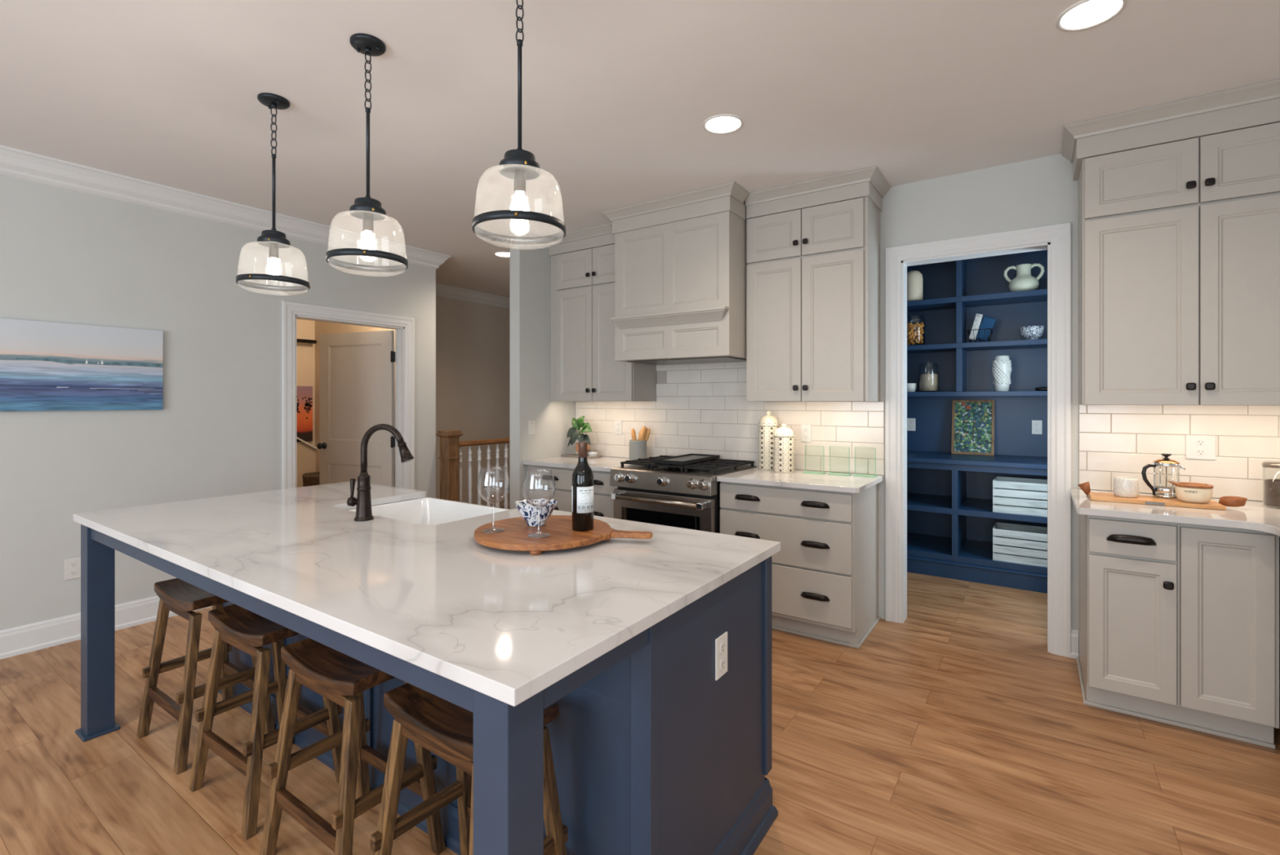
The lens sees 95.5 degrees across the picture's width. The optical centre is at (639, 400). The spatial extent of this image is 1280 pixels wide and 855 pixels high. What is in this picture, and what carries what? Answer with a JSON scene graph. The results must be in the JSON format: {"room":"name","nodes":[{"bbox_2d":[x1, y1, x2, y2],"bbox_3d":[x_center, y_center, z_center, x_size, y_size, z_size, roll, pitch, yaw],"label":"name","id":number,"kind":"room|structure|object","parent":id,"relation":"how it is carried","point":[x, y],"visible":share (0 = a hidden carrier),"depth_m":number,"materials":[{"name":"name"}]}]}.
{"room":"kitchen","nodes":[
{"label":"kitchen","id":0,"kind":"room"},
{"bbox_2d":[0,173,435,630],"bbox_3d":[-3.608,0.020,3.006,0.110,2.740,5.900,0,0,34],"label":"wall","id":1,"kind":"structure","parent":0,"point":[67,255],"depth_m":3.68,"materials":[{"name":"paint"}]},
{"bbox_2d":[64,557,80,579],"bbox_3d":[-3.286,0.975,3.373,0.009,0.115,0.071,0,0,34],"label":"power outlet","id":2,"kind":"object","parent":1,"relation":"attached to","point":[72,566],"visible":0.86,"depth_m":3.37,"materials":[{"name":"white plastic"}]},
{"bbox_2d":[0,317,163,411],"bbox_3d":[-3.508,-0.192,3.026,0.032,0.500,1.646,0,0,34],"label":"seascape painting","id":3,"kind":"object","parent":1,"relation":"attached to","point":[45,366],"visible":1,"depth_m":3.37,"materials":[{"name":"paint"}]},
{"bbox_2d":[0,595,212,658],"bbox_3d":[-3.929,1.315,2.420,0.022,0.150,4.570,0,0,34],"label":"baseboard","id":4,"kind":"structure","parent":1,"relation":"attached to","point":[24,638],"depth_m":3.32,"materials":[{"name":"white paint"}]},
{"bbox_2d":[0,145,450,269],"bbox_3d":[-3.542,-1.285,3.019,0.205,0.130,5.995,0,0,34],"label":"trim","id":5,"kind":"structure","parent":1,"relation":"attached to","point":[14,162],"depth_m":3.75,"materials":[{"name":"white paint"}]},
{"bbox_2d":[281,300,414,489],"bbox_3d":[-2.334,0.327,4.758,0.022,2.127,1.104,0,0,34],"label":"trim","id":6,"kind":"structure","parent":1,"relation":"attached to","point":[290,309],"depth_m":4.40,"materials":[{"name":"white paint"}]},
{"bbox_2d":[316,329,395,486],"bbox_3d":[-2.599,0.378,5.372,0.886,2.005,0.173,0,0,17],"label":"door","id":7,"kind":"structure","parent":1,"relation":"in","point":[357,369],"depth_m":5.33,"materials":[{"name":"paint"}]},
{"bbox_2d":[296,318,315,446],"bbox_3d":[-4.206,0.020,5.653,0.120,2.740,2.200,0,0,34],"label":"wall","id":8,"kind":"structure","parent":0,"point":[305,329],"depth_m":6.36,"materials":[{"name":"paint"}]},
{"bbox_2d":[296,386,312,441],"bbox_3d":[-3.711,0.145,6.243,0.029,0.600,0.372,0,0,34],"label":"picture","id":9,"kind":"object","parent":8,"relation":"attached to","point":[304,393],"visible":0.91,"depth_m":6.32,"materials":[{"name":"orange paper"}]},
{"bbox_2d":[296,441,315,487],"bbox_3d":[-3.895,0.628,5.979,0.024,1.524,1.089,0,0,34],"label":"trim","id":10,"kind":"structure","parent":8,"relation":"attached to","point":[305,454],"depth_m":6.32,"materials":[{"name":"paint"}]},
{"bbox_2d":[296,338,316,343],"bbox_3d":[-4.126,-0.640,5.574,0.099,0.040,1.960,0,0,34],"label":"rod","id":11,"kind":"object","parent":8,"relation":"attached to","point":[300,340],"visible":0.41,"depth_m":6.27,"materials":[{"name":"black metal"}]},
{"bbox_2d":[315,320,395,486],"bbox_3d":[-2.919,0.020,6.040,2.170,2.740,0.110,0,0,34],"label":"door frame","id":12,"kind":"structure","parent":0,"point":[321,327],"depth_m":6.37,"materials":[{"name":"paint"}]},
{"bbox_2d":[435,296,510,506],"bbox_3d":[-2.036,0.020,7.441,0.110,2.740,3.200,0,0,34],"label":"wall","id":13,"kind":"structure","parent":0,"point":[473,340],"depth_m":7.30,"materials":[{"name":"paint"}]},
{"bbox_2d":[435,283,510,309],"bbox_3d":[-1.979,-1.285,7.342,0.095,0.130,3.100,0,0,34],"label":"trim","id":14,"kind":"structure","parent":13,"relation":"attached to","point":[442,291],"depth_m":7.19,"materials":[{"name":"white paint"}]},
{"bbox_2d":[510,228,575,509],"bbox_3d":[-0.802,0.020,4.893,0.110,2.740,0.680,0,0,34],"label":"wall","id":15,"kind":"structure","parent":0,"point":[530,269],"depth_m":4.68,"materials":[{"name":"paint"}]},
{"bbox_2d":[528,420,535,434],"bbox_3d":[-0.870,0.218,4.687,0.010,0.115,0.071,0,0,34],"label":"light switch","id":16,"kind":"object","parent":15,"relation":"attached to","point":[531,424],"visible":1,"depth_m":4.68,"materials":[{"name":"white plastic"}]},
{"bbox_2d":[0,0,1279,297],"bbox_3d":[-1.103,-1.390,3.174,8.600,0.080,9.400,0,0,34],"label":"ceiling","id":17,"kind":"structure","parent":0,"point":[618,96],"depth_m":2.53,"materials":[{"name":"paint"}]},
{"bbox_2d":[235,93,311,295],"bbox_3d":[-1.645,-0.915,2.615,0.283,0.868,0.283,0,0,34],"label":"pendant light","id":18,"kind":"object","parent":17,"relation":"hanging from","point":[274,239],"visible":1,"depth_m":2.60,"materials":[{"name":"glass"}]},
{"bbox_2d":[269,243,278,259],"bbox_3d":[-1.645,-0.669,2.614,0.037,0.063,0.037,0,0,34],"label":"socket","id":19,"kind":"object","parent":18,"relation":"attached to","point":[273,247],"depth_m":2.60,"materials":[{"name":"white metal"}]},
{"bbox_2d":[325,33,408,276],"bbox_3d":[-1.030,-0.915,2.202,0.283,0.868,0.283,0,0,9],"label":"pendant light","id":20,"kind":"object","parent":17,"relation":"hanging from","point":[368,209],"visible":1,"depth_m":2.19,"materials":[{"name":"glass"}]},
{"bbox_2d":[362,213,373,232],"bbox_3d":[-1.029,-0.669,2.200,0.037,0.063,0.037,0,0,9],"label":"socket","id":21,"kind":"object","parent":20,"relation":"attached to","point":[367,219],"depth_m":2.19,"materials":[{"name":"white metal"}]},
{"bbox_2d":[493,251,510,257],"bbox_3d":[-1.248,-1.347,5.375,0.196,0.006,0.196,0,0,34],"label":"recessed light","id":22,"kind":"object","parent":17,"relation":"in","point":[502,254],"visible":0.68,"depth_m":5.37,"materials":[{"name":"white plastic"}]},
{"bbox_2d":[472,0,565,249],"bbox_3d":[-0.370,-0.915,1.788,0.283,0.868,0.283,0,0,22],"label":"pendant light","id":23,"kind":"object","parent":17,"relation":"hanging from","point":[520,165],"visible":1,"depth_m":1.77,"materials":[{"name":"glass"}]},
{"bbox_2d":[513,169,525,194],"bbox_3d":[-0.369,-0.669,1.787,0.037,0.063,0.037,0,0,22],"label":"socket","id":24,"kind":"object","parent":23,"relation":"attached to","point":[519,175],"depth_m":1.77,"materials":[{"name":"white metal"}]},
{"bbox_2d":[702,114,743,133],"bbox_3d":[0.406,-1.347,2.844,0.196,0.006,0.196,0,0,34],"label":"recessed light","id":25,"kind":"object","parent":17,"relation":"in","point":[723,123],"visible":1,"depth_m":2.84,"materials":[{"name":"white plastic"}]},
{"bbox_2d":[1056,0,1127,31],"bbox_3d":[1.569,-1.347,2.026,0.196,0.006,0.196,0,0,34],"label":"recessed light","id":26,"kind":"object","parent":17,"relation":"in","point":[1083,15],"visible":1,"depth_m":2.03,"materials":[{"name":"white plastic"}]},
{"bbox_2d":[0,504,1279,854],"bbox_3d":[-1.103,1.420,3.174,8.600,0.060,9.400,0,0,34],"label":"floor","id":27,"kind":"structure","parent":0,"point":[953,727],"depth_m":2.21,"materials":[{"name":"brown wood"}]},
{"bbox_2d":[136,577,275,773],"bbox_3d":[-1.808,1.077,2.425,0.444,0.625,0.341,0,0,34],"label":"bar stool","id":28,"kind":"object","parent":27,"relation":"on","point":[176,595],"visible":0.59,"depth_m":2.36,"materials":[{"name":"brown wood"}]},
{"bbox_2d":[188,604,342,839],"bbox_3d":[-1.338,1.077,2.103,0.444,0.625,0.341,0,0,33],"label":"bar stool","id":29,"kind":"object","parent":27,"relation":"on","point":[246,630],"visible":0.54,"depth_m":2.05,"materials":[{"name":"brown wood"}]},
{"bbox_2d":[302,471,319,486],"bbox_3d":[-3.232,1.064,5.909,0.344,0.652,0.344,0,0,34],"label":"wicker basket","id":30,"kind":"object","parent":27,"relation":"on","point":[312,478],"visible":0.09,"depth_m":5.75,"materials":[{"name":"brown wicker"}]},
{"bbox_2d":[259,637,445,854],"bbox_3d":[-0.881,1.077,1.787,0.444,0.625,0.341,0,0,34],"label":"bar stool","id":31,"kind":"object","parent":27,"relation":"on","point":[341,678],"visible":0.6,"depth_m":1.75,"materials":[{"name":"brown wood"}]},
{"bbox_2d":[75,497,777,854],"bbox_3d":[-0.950,0.948,2.192,2.605,0.884,1.197,0,0,34],"label":"kitchen island","id":32,"kind":"object","parent":27,"relation":"on","point":[661,743],"visible":0.45,"depth_m":1.54,"materials":[{"name":"blue paint"}]},
{"bbox_2d":[72,480,780,706],"bbox_3d":[-0.954,0.491,2.201,2.633,0.030,1.209,0,0,34],"label":"island countertop","id":33,"kind":"structure","parent":32,"relation":"on","point":[504,625],"depth_m":1.59,"materials":[{"name":"stone"}]},
{"bbox_2d":[346,423,413,520],"bbox_3d":[-1.028,0.284,2.303,0.286,0.384,0.072,0,0,17],"label":"kitchen faucet","id":34,"kind":"object","parent":33,"relation":"on","point":[363,500],"visible":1,"depth_m":2.31,"materials":[{"name":"black metal"}]},
{"bbox_2d":[346,497,509,524],"bbox_3d":[-0.955,0.629,2.628,0.764,0.242,0.545,0,0,34],"label":"farmhouse sink","id":35,"kind":"object","parent":33,"relation":"in","point":[424,510],"visible":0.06,"depth_m":2.92,"materials":[{"name":"white ceramic"}]},
{"bbox_2d":[474,515,652,555],"bbox_3d":[-0.284,0.459,1.980,0.582,0.034,0.463,0,0,34],"label":"serving board","id":36,"kind":"object","parent":33,"relation":"on","point":[514,537],"visible":0.88,"depth_m":1.93,"materials":[{"name":"brown wood"}]},
{"bbox_2d":[476,465,510,533],"bbox_3d":[-0.496,0.334,1.972,0.108,0.215,0.108,0,0,34],"label":"wine glass","id":37,"kind":"object","parent":36,"relation":"on","point":[491,527],"visible":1,"depth_m":1.97,"materials":[{"name":"clear glass"}]},
{"bbox_2d":[476,465,510,503],"bbox_3d":[-0.496,0.288,1.972,0.108,0.123,0.108,0,0,34],"label":"bowl","id":38,"kind":"object","parent":37,"relation":"on","point":[493,465],"depth_m":1.96,"materials":[{"name":"clear glass"}]},
{"bbox_2d":[514,497,557,526],"bbox_3d":[-0.368,0.401,2.067,0.151,0.082,0.152,0,0,34],"label":"bowl","id":39,"kind":"object","parent":36,"relation":"on","point":[531,513],"visible":0.97,"depth_m":2.03,"materials":[{"name":"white ceramic"}]},
{"bbox_2d":[522,467,555,537],"bbox_3d":[-0.331,0.334,1.902,0.108,0.215,0.108,0,0,34],"label":"wine glass","id":40,"kind":"object","parent":36,"relation":"on","point":[534,533],"visible":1,"depth_m":1.90,"materials":[{"name":"clear glass"}]},
{"bbox_2d":[522,467,555,506],"bbox_3d":[-0.331,0.288,1.902,0.108,0.123,0.108,0,0,34],"label":"bowl","id":41,"kind":"object","parent":40,"relation":"on","point":[535,468],"depth_m":1.89,"materials":[{"name":"clear glass"}]},
{"bbox_2d":[571,441,593,531],"bbox_3d":[-0.196,0.292,1.998,0.077,0.300,0.075,0,0,34],"label":"wine bottle","id":42,"kind":"object","parent":36,"relation":"on","point":[582,486],"visible":1,"depth_m":1.97,"materials":[{"name":"black glass"}]},
{"bbox_2d":[577,504,592,508],"bbox_3d":[-0.182,0.361,1.968,0.052,0.010,0.011,0,0,-24],"label":"print","id":43,"kind":"object","parent":42,"relation":"on","point":[580,506],"depth_m":1.96,"materials":[{"name":"white paper"}]},
{"bbox_2d":[715,631,727,679],"bbox_3d":[0.232,0.726,1.656,0.006,0.115,0.071,0,0,34],"label":"outlet plate","id":44,"kind":"object","parent":32,"relation":"attached to","point":[721,637],"depth_m":1.65,"materials":[{"name":"white plastic"}]},
{"bbox_2d":[720,640,725,653],"bbox_3d":[0.235,0.702,1.654,0.002,0.033,0.033,0,0,34],"label":"receptacle","id":45,"kind":"object","parent":32,"relation":"attached to","point":[722,643],"depth_m":1.65,"materials":[{"name":"white plastic"}]},
{"bbox_2d":[720,657,725,671],"bbox_3d":[0.235,0.750,1.654,0.002,0.033,0.033,0,0,34],"label":"receptacle","id":46,"kind":"object","parent":32,"relation":"attached to","point":[722,660],"depth_m":1.65,"materials":[{"name":"white plastic"}]},
{"bbox_2d":[370,682,568,854],"bbox_3d":[-0.438,1.077,1.497,0.444,0.625,0.341,0,0,36],"label":"bar stool","id":47,"kind":"object","parent":27,"relation":"on","point":[443,727],"visible":0.48,"depth_m":1.49,"materials":[{"name":"brown wood"}]},
{"bbox_2d":[435,430,510,508],"bbox_3d":[-0.983,0.836,6.642,0.176,1.108,3.033,0,0,34],"label":"stair railing","id":48,"kind":"object","parent":27,"relation":"on","point":[451,453],"visible":0.37,"depth_m":5.48,"materials":[{"name":"brown wood"}]},
{"bbox_2d":[527,464,617,518],"bbox_3d":[-0.368,0.949,4.610,0.923,0.883,0.654,0,0,34],"label":"base cabinet","id":49,"kind":"object","parent":27,"relation":"on","point":[540,482],"visible":0.24,"depth_m":4.41,"materials":[{"name":"beige paint"}]},
{"bbox_2d":[522,456,630,471],"bbox_3d":[-0.370,0.491,4.610,0.918,0.030,0.636,0,0,34],"label":"countertop","id":50,"kind":"structure","parent":49,"relation":"on","point":[602,463],"depth_m":4.52,"materials":[{"name":"stone"}]},
{"bbox_2d":[560,453,601,457],"bbox_3d":[-0.485,0.469,4.927,0.354,0.014,0.214,0,0,34],"label":"slate board","id":51,"kind":"object","parent":50,"relation":"on","point":[563,455],"visible":0.79,"depth_m":4.90,"materials":[{"name":"grey stone"}]},
{"bbox_2d":[566,415,591,454],"bbox_3d":[-0.501,0.294,4.896,0.276,0.335,0.148,0,0,34],"label":"potted plant","id":52,"kind":"object","parent":51,"relation":"on","point":[572,432],"visible":0.71,"depth_m":4.87,"materials":[{"name":"green plant"}]},
{"bbox_2d":[629,439,646,460],"bbox_3d":[-0.016,0.395,4.611,0.141,0.162,0.141,0,0,34],"label":"utensil crock","id":53,"kind":"object","parent":50,"relation":"on","point":[637,449],"visible":0.91,"depth_m":4.55,"materials":[{"name":"white ceramic"}]},
{"bbox_2d":[638,426,646,440],"bbox_3d":[0.006,0.330,4.614,0.096,0.256,0.010,0,0,14],"label":"wooden spatula","id":54,"kind":"object","parent":53,"relation":"in","point":[642,433],"visible":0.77,"depth_m":4.61,"materials":[{"name":"brown wood"}]},
{"bbox_2d":[609,453,755,533],"bbox_3d":[0.300,0.852,4.079,0.782,0.897,0.753,0,0,34],"label":"gas range","id":55,"kind":"object","parent":27,"relation":"on","point":[682,491],"visible":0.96,"depth_m":3.83,"materials":[{"name":"silver metal"}]},
{"bbox_2d":[620,464,755,475],"bbox_3d":[0.341,0.476,4.134,0.776,0.016,0.613,0,0,34],"label":"cooktop","id":56,"kind":"object","parent":55,"relation":"in","point":[729,470],"depth_m":3.92,"materials":[{"name":"metal"}]},
{"bbox_2d":[720,481,880,648],"bbox_3d":[1.006,0.949,3.673,0.833,0.883,0.654,0,0,34],"label":"base cabinet","id":57,"kind":"object","parent":27,"relation":"on","point":[825,567],"visible":0.74,"depth_m":3.38,"materials":[{"name":"beige paint"}]},
{"bbox_2d":[716,466,884,493],"bbox_3d":[1.013,0.491,3.667,0.858,0.030,0.636,0,0,34],"label":"countertop","id":58,"kind":"structure","parent":57,"relation":"on","point":[851,483],"depth_m":3.52,"materials":[{"name":"stone"}]},
{"bbox_2d":[758,410,778,470],"bbox_3d":[0.891,0.273,4.035,0.139,0.406,0.139,0,0,34],"label":"ceramic canister","id":59,"kind":"object","parent":58,"relation":"on","point":[768,424],"visible":0.75,"depth_m":3.98,"materials":[{"name":"beige ceramic"}]},
{"bbox_2d":[773,423,794,472],"bbox_3d":[0.959,0.316,3.876,0.139,0.321,0.139,0,0,34],"label":"ceramic canister","id":60,"kind":"object","parent":58,"relation":"on","point":[784,437],"visible":1,"depth_m":3.82,"materials":[{"name":"beige ceramic"}]},
{"bbox_2d":[803,444,826,474],"bbox_3d":[1.146,0.386,3.818,0.132,0.180,0.070,0,0,37],"label":"stand","id":61,"kind":"object","parent":58,"relation":"on","point":[805,471],"visible":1,"depth_m":3.80,"materials":[{"name":"green glass"}]},
{"bbox_2d":[827,445,851,475],"bbox_3d":[1.284,0.386,3.742,0.132,0.180,0.070,0,0,37],"label":"stand","id":62,"kind":"object","parent":58,"relation":"on","point":[829,473],"visible":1,"depth_m":3.72,"materials":[{"name":"green glass"}]},
{"bbox_2d":[853,446,877,476],"bbox_3d":[1.421,0.386,3.667,0.132,0.180,0.070,0,0,37],"label":"stand","id":63,"kind":"object","parent":58,"relation":"on","point":[855,474],"visible":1,"depth_m":3.65,"materials":[{"name":"green glass"}]},
{"bbox_2d":[906,450,1047,593],"bbox_3d":[2.740,0.925,4.726,1.996,0.930,0.697,0,0,34],"label":"shelving unit","id":64,"kind":"object","parent":27,"relation":"on","point":[957,548],"visible":0.27,"depth_m":4.55,"materials":[{"name":"blue paint"}]},
{"bbox_2d":[906,492,1047,523],"bbox_3d":[2.748,0.868,4.739,1.996,0.045,0.667,0,0,34],"label":"shelf","id":65,"kind":"object","parent":64,"relation":"attached to","point":[975,507],"depth_m":4.63,"materials":[{"name":"blue paint"}]},
{"bbox_2d":[906,450,1047,469],"bbox_3d":[2.740,0.478,4.726,1.996,0.037,0.697,0,0,34],"label":"countertop","id":66,"kind":"structure","parent":64,"relation":"on","point":[935,457],"depth_m":4.56,"materials":[{"name":"blue paint"}]},
{"bbox_2d":[951,400,995,455],"bbox_3d":[2.846,0.229,4.975,0.316,0.464,0.099,0,0,34],"label":"framed picture","id":67,"kind":"object","parent":66,"relation":"on","point":[972,420],"visible":1,"depth_m":4.97,"materials":[{"name":"multicoloured paper"}]},
{"bbox_2d":[906,532,1047,574],"bbox_3d":[2.748,1.235,4.739,1.996,0.050,0.667,0,0,34],"label":"shelf","id":68,"kind":"object","parent":64,"relation":"attached to","point":[971,552],"depth_m":4.63,"materials":[{"name":"blue paint"}]},
{"bbox_2d":[992,521,1047,567],"bbox_3d":[2.949,1.090,4.404,0.460,0.240,0.300,0,0,34],"label":"crate","id":69,"kind":"object","parent":64,"relation":"on","point":[1000,553],"visible":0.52,"depth_m":4.34,"materials":[{"name":"white wood"}]},
{"bbox_2d":[992,475,1047,516],"bbox_3d":[2.949,0.725,4.404,0.460,0.240,0.300,0,0,34],"label":"crate","id":70,"kind":"object","parent":64,"relation":"on","point":[1018,495],"visible":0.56,"depth_m":4.34,"materials":[{"name":"white wood"}]},
{"bbox_2d":[1076,514,1279,748],"bbox_3d":[2.416,0.949,2.688,0.610,0.883,0.692,0,0,34],"label":"base cabinet","id":71,"kind":"object","parent":27,"relation":"on","point":[1179,623],"visible":0.98,"depth_m":2.43,"materials":[{"name":"beige paint"}]},
{"bbox_3d":[2.297,0.948,1.426,0.611,0.883,1.745,0,0,34],"label":"base cabinet","id":72,"kind":"object","parent":27,"relation":"on","visible":0},
{"bbox_2d":[1070,488,1279,536],"bbox_3d":[2.194,0.491,1.843,1.248,0.030,2.318,0,0,34],"label":"countertop","id":73,"kind":"structure","parent":72,"relation":"on","point":[1254,515],"depth_m":2.49,"materials":[{"name":"stone"}]},
{"bbox_2d":[1077,481,1247,510],"bbox_3d":[2.412,0.436,2.712,0.596,0.079,0.212,0,0,34],"label":"wooden tray","id":74,"kind":"object","parent":73,"relation":"on","point":[1228,500],"visible":1,"depth_m":2.65,"materials":[{"name":"brown wood"}]},
{"bbox_2d":[1113,475,1138,497],"bbox_3d":[2.320,0.412,2.776,0.095,0.090,0.095,0,0,34],"label":"ceramic cup","id":75,"kind":"object","parent":74,"relation":"on","point":[1123,486],"visible":1,"depth_m":2.74,"materials":[{"name":"white ceramic"}]},
{"bbox_2d":[1141,453,1185,498],"bbox_3d":[2.470,0.354,2.752,0.158,0.205,0.102,0,0,34],"label":"press","id":76,"kind":"object","parent":74,"relation":"on","point":[1166,461],"visible":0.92,"depth_m":2.74,"materials":[{"name":"clear glass"}]},
{"bbox_2d":[1168,480,1213,502],"bbox_3d":[2.501,0.414,2.628,0.129,0.087,0.129,0,0,-2],"label":"pot","id":77,"kind":"object","parent":74,"relation":"on","point":[1193,492],"visible":1,"depth_m":2.59,"materials":[{"name":"beige ceramic"}]},
{"bbox_2d":[1262,461,1279,506],"bbox_3d":[2.855,0.376,2.580,0.133,0.200,0.133,0,0,34],"label":"storage jar","id":78,"kind":"object","parent":73,"relation":"on","point":[1271,486],"visible":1,"depth_m":2.58,"materials":[{"name":"clear glass"}]},
{"bbox_2d":[575,153,1279,697],"bbox_3d":[1.427,0.020,3.844,4.975,2.740,0.121,0,0,34],"label":"wall","id":79,"kind":"structure","parent":0,"point":[698,408],"depth_m":3.45,"materials":[{"name":"white tile"}]},
{"bbox_2d":[547,222,657,400],"bbox_3d":[-0.324,-0.671,4.734,0.858,1.355,0.400,0,0,34],"label":"upper cabinet","id":80,"kind":"object","parent":79,"relation":"attached to","point":[584,366],"visible":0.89,"depth_m":4.62,"materials":[{"name":"beige paint"}]},
{"bbox_2d":[614,420,622,434],"bbox_3d":[-0.182,0.225,4.862,0.071,0.115,0.009,0,0,34],"label":"power outlet","id":81,"kind":"object","parent":79,"relation":"attached to","point":[618,424],"visible":1,"depth_m":4.86,"materials":[{"name":"white plastic"}]},
{"bbox_2d":[602,181,749,364],"bbox_3d":[0.335,-0.814,4.137,1.025,1.071,0.641,0,0,34],"label":"range hood","id":82,"kind":"object","parent":79,"relation":"attached to","point":[681,260],"visible":0.99,"depth_m":3.87,"materials":[{"name":"beige paint"}]},
{"bbox_2d":[609,306,728,328],"bbox_3d":[0.174,-0.549,3.901,0.899,0.078,0.058,0,0,34],"label":"shelf","id":83,"kind":"object","parent":82,"relation":"attached to","point":[702,315],"depth_m":3.87,"materials":[{"name":"beige paint"}]},
{"bbox_2d":[800,424,811,441],"bbox_3d":[1.132,0.225,3.966,0.071,0.115,0.009,0,0,34],"label":"power outlet","id":84,"kind":"object","parent":79,"relation":"attached to","point":[806,430],"visible":1,"depth_m":3.96,"materials":[{"name":"white plastic"}]},
{"bbox_2d":[744,165,890,401],"bbox_3d":[1.128,-0.671,3.744,0.830,1.355,0.402,0,0,34],"label":"upper cabinet","id":85,"kind":"object","parent":79,"relation":"attached to","point":[813,246],"visible":1,"depth_m":3.61,"materials":[{"name":"beige paint"}]},
{"bbox_2d":[884,222,1071,657],"bbox_3d":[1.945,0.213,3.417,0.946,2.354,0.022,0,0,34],"label":"trim","id":86,"kind":"structure","parent":79,"relation":"attached to","point":[1059,235],"depth_m":3.23,"materials":[{"name":"white paint"}]},
{"bbox_2d":[1070,628,1078,658],"bbox_3d":[2.347,1.315,3.143,0.036,0.150,0.022,0,0,34],"label":"baseboard","id":87,"kind":"structure","parent":79,"relation":"attached to","point":[1074,633],"depth_m":3.14,"materials":[{"name":"white paint"}]},
{"bbox_2d":[1061,79,1279,405],"bbox_3d":[2.720,-0.663,2.658,1.274,1.371,0.402,0,0,34],"label":"upper cabinet","id":88,"kind":"object","parent":79,"relation":"attached to","point":[1179,201],"visible":1,"depth_m":2.65,"materials":[{"name":"beige paint"}]},
{"bbox_2d":[1185,435,1215,459],"bbox_3d":[2.755,0.230,2.859,0.108,0.118,0.009,0,0,34],"label":"power outlet","id":89,"kind":"object","parent":79,"relation":"attached to","point":[1197,446],"visible":1,"depth_m":2.86,"materials":[{"name":"white plastic"}]},
{"bbox_2d":[1195,439,1205,445],"bbox_3d":[2.754,0.206,2.857,0.033,0.033,0.002,0,0,34],"label":"receptacle","id":90,"kind":"object","parent":89,"relation":"attached to","point":[1198,442],"depth_m":2.86,"materials":[{"name":"white plastic"}]},
{"bbox_2d":[1195,448,1205,455],"bbox_3d":[2.754,0.254,2.857,0.033,0.033,0.002,0,0,34],"label":"receptacle","id":91,"kind":"object","parent":89,"relation":"attached to","point":[1198,451],"depth_m":2.86,"materials":[{"name":"white plastic"}]},
{"bbox_2d":[906,249,1047,542],"bbox_3d":[2.966,0.020,5.058,2.200,2.740,0.100,0,0,34],"label":"wall","id":92,"kind":"structure","parent":0,"point":[1014,415],"depth_m":5.03,"materials":[{"name":"blue paint"}]},
{"bbox_2d":[906,417,915,431],"bbox_3d":[2.481,0.220,5.322,0.071,0.115,0.009,0,0,34],"label":"power outlet","id":93,"kind":"object","parent":92,"relation":"attached to","point":[910,421],"visible":1,"depth_m":5.32,"materials":[{"name":"white plastic"}]},
{"bbox_2d":[906,259,1047,396],"bbox_3d":[2.833,-0.672,4.863,1.996,1.276,0.367,0,0,34],"label":"bookcase","id":94,"kind":"object","parent":92,"relation":"attached to","point":[962,301],"depth_m":4.78,"materials":[{"name":"blue paint"}]},
{"bbox_2d":[906,382,916,391],"bbox_3d":[2.392,-0.112,5.147,0.106,0.078,0.106,0,0,34],"label":"cup","id":95,"kind":"object","parent":94,"relation":"on","point":[911,387],"visible":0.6,"depth_m":5.10,"materials":[{"name":"white ceramic"}]},
{"bbox_2d":[906,270,923,301],"bbox_3d":[2.385,-0.990,5.067,0.144,0.272,0.144,0,0,34],"label":"vase","id":96,"kind":"object","parent":94,"relation":"on","point":[914,277],"visible":0.72,"depth_m":5.01,"materials":[{"name":"beige ceramic"}]},
{"bbox_2d":[919,363,938,391],"bbox_3d":[2.515,-0.211,5.063,0.156,0.275,0.156,0,0,34],"label":"glass jar","id":97,"kind":"object","parent":94,"relation":"on","point":[927,382],"visible":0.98,"depth_m":5.01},
{"bbox_2d":[967,328,992,342],"bbox_3d":[2.820,-0.529,4.825,0.173,0.112,0.134,0,0,34],"label":"wire basket","id":98,"kind":"object","parent":94,"relation":"on","point":[991,331],"visible":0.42,"depth_m":4.78,"materials":[{"name":"black metal"}]},
{"bbox_2d":[968,313,982,339],"bbox_3d":[2.782,-0.610,4.818,0.100,0.218,0.032,0,0,34],"label":"folded towel","id":99,"kind":"object","parent":98,"relation":"in","point":[976,323],"visible":1,"depth_m":4.81,"materials":[{"name":"white fabric"}]},
{"bbox_2d":[976,315,995,341],"bbox_3d":[2.858,-0.594,4.811,0.151,0.206,0.040,0,0,34],"label":"folded towel","id":100,"kind":"object","parent":98,"relation":"in","point":[987,322],"visible":0.91,"depth_m":4.79,"materials":[{"name":"blue fabric"}]},
{"bbox_2d":[991,355,1012,391],"bbox_3d":[2.944,-0.218,4.734,0.142,0.290,0.137,0,0,-9],"label":"textured vase","id":101,"kind":"object","parent":94,"relation":"on","point":[1002,366],"visible":1,"depth_m":4.69,"materials":[{"name":"white ceramic"}]},
{"bbox_2d":[1003,263,1044,292],"bbox_3d":[3.057,-0.968,4.633,0.202,0.228,0.202,0,0,-11],"label":"vase","id":102,"kind":"object","parent":94,"relation":"on","point":[1024,280],"visible":0.88,"depth_m":4.58,"materials":[{"name":"white ceramic"}]},
{"bbox_2d":[1019,325,1044,339],"bbox_3d":[3.106,-0.527,4.612,0.166,0.110,0.166,0,0,34],"label":"patterned bowl","id":103,"kind":"object","parent":94,"relation":"on","point":[1029,332],"visible":0.83,"depth_m":4.56,"materials":[{"name":"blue ceramic"}]},
{"bbox_2d":[1031,419,1042,434],"bbox_3d":[3.266,0.220,4.786,0.071,0.115,0.009,0,0,34],"label":"power outlet","id":104,"kind":"object","parent":92,"relation":"attached to","point":[1037,425],"visible":1,"depth_m":4.78,"materials":[{"name":"white plastic"}]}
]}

